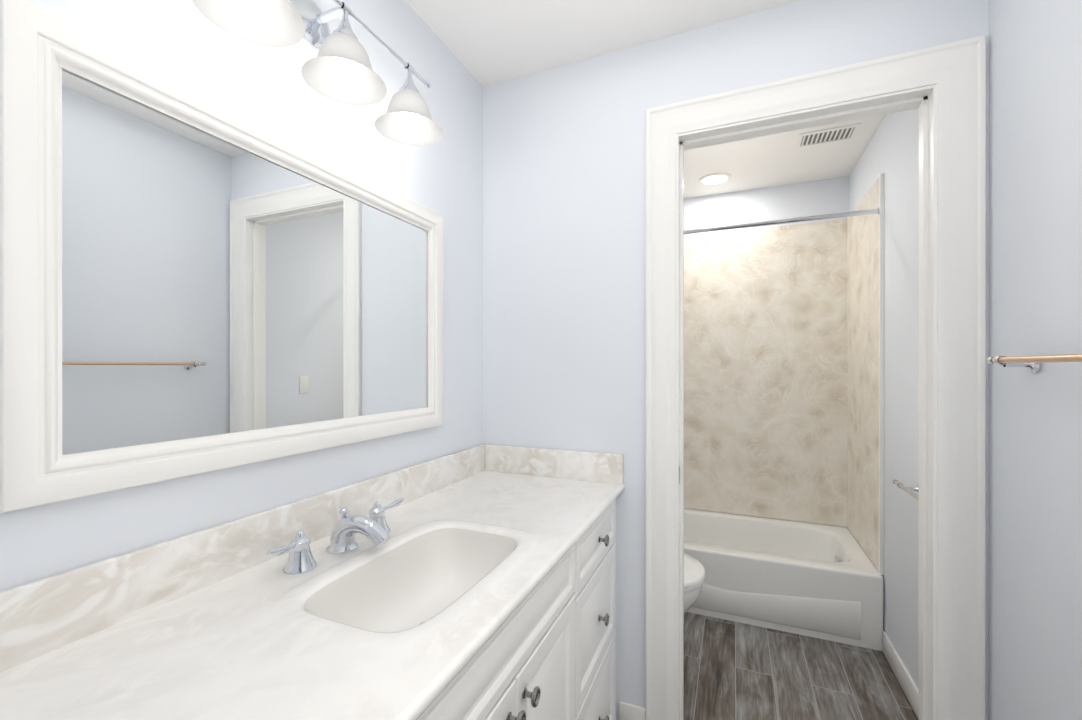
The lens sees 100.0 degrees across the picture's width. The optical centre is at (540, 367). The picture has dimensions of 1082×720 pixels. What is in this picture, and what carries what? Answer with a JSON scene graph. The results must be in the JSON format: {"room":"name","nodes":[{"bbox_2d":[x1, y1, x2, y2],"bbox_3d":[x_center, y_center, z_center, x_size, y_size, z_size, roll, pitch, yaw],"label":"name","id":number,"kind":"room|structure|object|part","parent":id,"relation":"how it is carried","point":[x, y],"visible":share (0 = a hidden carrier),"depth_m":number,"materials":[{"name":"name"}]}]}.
{"room":"bathroom","nodes":[
{"label":"bathroom","id":0,"kind":"room"},
{"bbox_2d":[0,0,482,591],"bbox_3d":[-0.657,0.033,1.236,0.147,2.795,2.050,0,0,23],"label":"wall","id":1,"kind":"structure","parent":0,"point":[194,281],"depth_m":0.97,"materials":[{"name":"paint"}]},
{"label":"glass","id":2,"kind":"part","parent":1,"relation":"part of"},
{"bbox_2d":[191,0,442,145],"bbox_3d":[-0.512,-0.856,1.169,0.225,0.252,0.702,0,0,23],"label":"sconce","id":3,"kind":"object","parent":1,"relation":"attached to","point":[338,68],"visible":1,"depth_m":1.18,"materials":[{"name":"white glass"}]},
{"bbox_2d":[405,0,885,198],"bbox_3d":[0.513,-1.315,1.635,1.990,0.100,3.700,0,0,23],"label":"ceiling","id":4,"kind":"structure","parent":0,"point":[489,42],"depth_m":1.77,"materials":[{"name":"white paint"}]},
{"bbox_2d":[698,173,731,185],"bbox_3d":[1.168,-1.262,3.052,0.210,0.008,0.210,0,0,23],"label":"recessed light","id":5,"kind":"object","parent":4,"relation":"in","point":[714,179],"visible":1,"depth_m":3.04,"materials":[{"name":"white paint"}]},
{"bbox_2d":[795,123,860,148],"bbox_3d":[1.560,-1.261,2.478,0.280,0.008,0.170,0,0,23],"label":"ceiling vent","id":6,"kind":"object","parent":4,"relation":"in","point":[829,135],"visible":1,"depth_m":2.47,"materials":[{"name":"white metal"}]},
{"bbox_2d":[483,0,988,719],"bbox_3d":[0.568,0.033,1.765,1.750,2.795,0.120,0,0,23],"label":"wall","id":7,"kind":"structure","parent":0,"point":[563,256],"depth_m":1.83,"materials":[{"name":"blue paint"}]},
{"bbox_2d":[619,701,645,719],"bbox_3d":[0.359,1.377,1.782,0.104,0.105,0.013,0,0,23],"label":"baseboard","id":8,"kind":"structure","parent":7,"relation":"attached to","point":[628,711],"depth_m":1.78,"materials":[{"name":"white paint"}]},
{"bbox_2d":[646,35,985,719],"bbox_3d":[0.894,0.218,1.617,1.007,2.425,0.142,0,0,23],"label":"door frame","id":9,"kind":"structure","parent":7,"relation":"attached to","point":[955,72],"depth_m":1.45,"materials":[{"name":"white paint"}]},
{"bbox_2d":[684,176,848,526],"bbox_3d":[1.316,0.031,3.370,1.615,2.795,0.120,0,0,23],"label":"wall","id":10,"kind":"structure","parent":0,"point":[815,198],"depth_m":3.18,"materials":[{"name":"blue paint"}]},
{"bbox_2d":[684,176,879,570],"bbox_3d":[1.146,0.035,2.970,1.614,2.032,0.750,0,0,23],"label":"wall panel","id":11,"kind":"object","parent":10,"relation":"attached to","point":[781,372],"visible":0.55,"depth_m":3.13,"materials":[{"name":"stone"}]},
{"bbox_2d":[684,612,917,719],"bbox_3d":[0.483,1.460,1.438,2.090,0.060,4.330,0,0,23],"label":"floor","id":12,"kind":"structure","parent":0,"point":[733,670],"depth_m":2.09,"materials":[{"name":"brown wood"}]},
{"bbox_2d":[0,444,624,719],"bbox_3d":[-0.314,0.887,1.092,0.648,1.087,1.804,0,0,23],"label":"bathroom vanity","id":13,"kind":"object","parent":12,"relation":"on","point":[478,582],"visible":1,"depth_m":0.93,"materials":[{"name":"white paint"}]},
{"bbox_2d":[267,498,403,574],"bbox_3d":[-0.455,0.409,1.134,0.185,0.104,0.424,0,0,23],"label":"faucet","id":14,"kind":"object","parent":13,"relation":"on","point":[357,542],"depth_m":1.11,"materials":[{"name":"silver metal"}]},
{"bbox_2d":[684,554,704,612],"bbox_3d":[0.404,1.000,2.270,0.787,0.859,0.486,0,0,23],"label":"toilet","id":15,"kind":"object","parent":12,"relation":"on","point":[694,574],"visible":0.15,"depth_m":2.06,"materials":[{"name":"white ceramic"}]},
{"bbox_3d":[0.475,1.214,2.239,0.605,0.432,0.400,0,0,23],"label":"bowl","id":16,"kind":"part","parent":15,"relation":"part of","materials":[{"name":"white ceramic"}]},
{"bbox_3d":[0.500,0.969,2.229,0.577,0.054,0.426,0,0,23],"label":"seat","id":17,"kind":"part","parent":15,"relation":"part of","materials":[{"name":"white ceramic"}]},
{"bbox_2d":[684,509,883,650],"bbox_3d":[1.137,1.242,2.950,1.607,0.375,0.786,0,0,23],"label":"bathtub","id":18,"kind":"object","parent":12,"relation":"on","point":[824,582],"visible":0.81,"depth_m":2.52,"materials":[{"name":"white ceramic"}]},
{"bbox_2d":[849,0,1081,719],"bbox_3d":[1.395,0.033,1.327,0.125,2.795,3.820,0,0,23],"label":"wall","id":19,"kind":"structure","parent":0,"point":[1035,419],"depth_m":1.21,"materials":[{"name":"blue paint"}]},
{"bbox_2d":[879,173,883,574],"bbox_3d":[0.998,0.033,2.620,1.614,2.036,0.010,0,0,23],"label":"trim","id":20,"kind":"structure","parent":19,"relation":"attached to","point":[881,497],"depth_m":2.30,"materials":[{"name":"white paint"}]},
{"bbox_2d":[883,631,917,717],"bbox_3d":[1.560,1.377,1.895,0.013,0.105,0.842,0,0,23],"label":"baseboard","id":21,"kind":"structure","parent":19,"relation":"attached to","point":[903,676],"depth_m":2.02,"materials":[{"name":"white paint"}]},
{"bbox_2d":[892,479,917,500],"bbox_3d":[1.463,0.496,1.755,0.082,0.045,0.382,0,0,23],"label":"rail","id":22,"kind":"object","parent":19,"relation":"attached to","point":[908,490],"visible":0.42,"depth_m":1.84,"materials":[{"name":"silver metal"}]},
{"bbox_2d":[986,354,1081,372],"bbox_3d":[1.110,-0.009,0.908,0.082,0.045,0.667,0,0,23],"label":"towel rail","id":23,"kind":"object","parent":19,"relation":"attached to","point":[1032,363],"visible":1,"depth_m":1.08,"materials":[{"name":"silver metal"}]},
{"bbox_3d":[1.083,-0.019,0.919,0.017,0.017,0.621,0,0,23],"label":"rod","id":24,"kind":"part","parent":23,"relation":"part of","materials":[{"name":"beige metal"}]},
{"bbox_3d":[0.195,0.032,2.949,0.120,2.795,1.770,0,0,23],"label":"wall","id":25,"kind":"structure","parent":0,"visible":0},
{"bbox_2d":[684,207,879,234],"bbox_3d":[1.008,-0.806,2.642,1.613,0.060,0.059,0,0,23],"label":"shower curtain rod","id":26,"kind":"object","parent":25,"relation":"attached to","point":[800,219],"visible":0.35,"depth_m":2.49,"materials":[{"name":"silver metal"}]}
]}

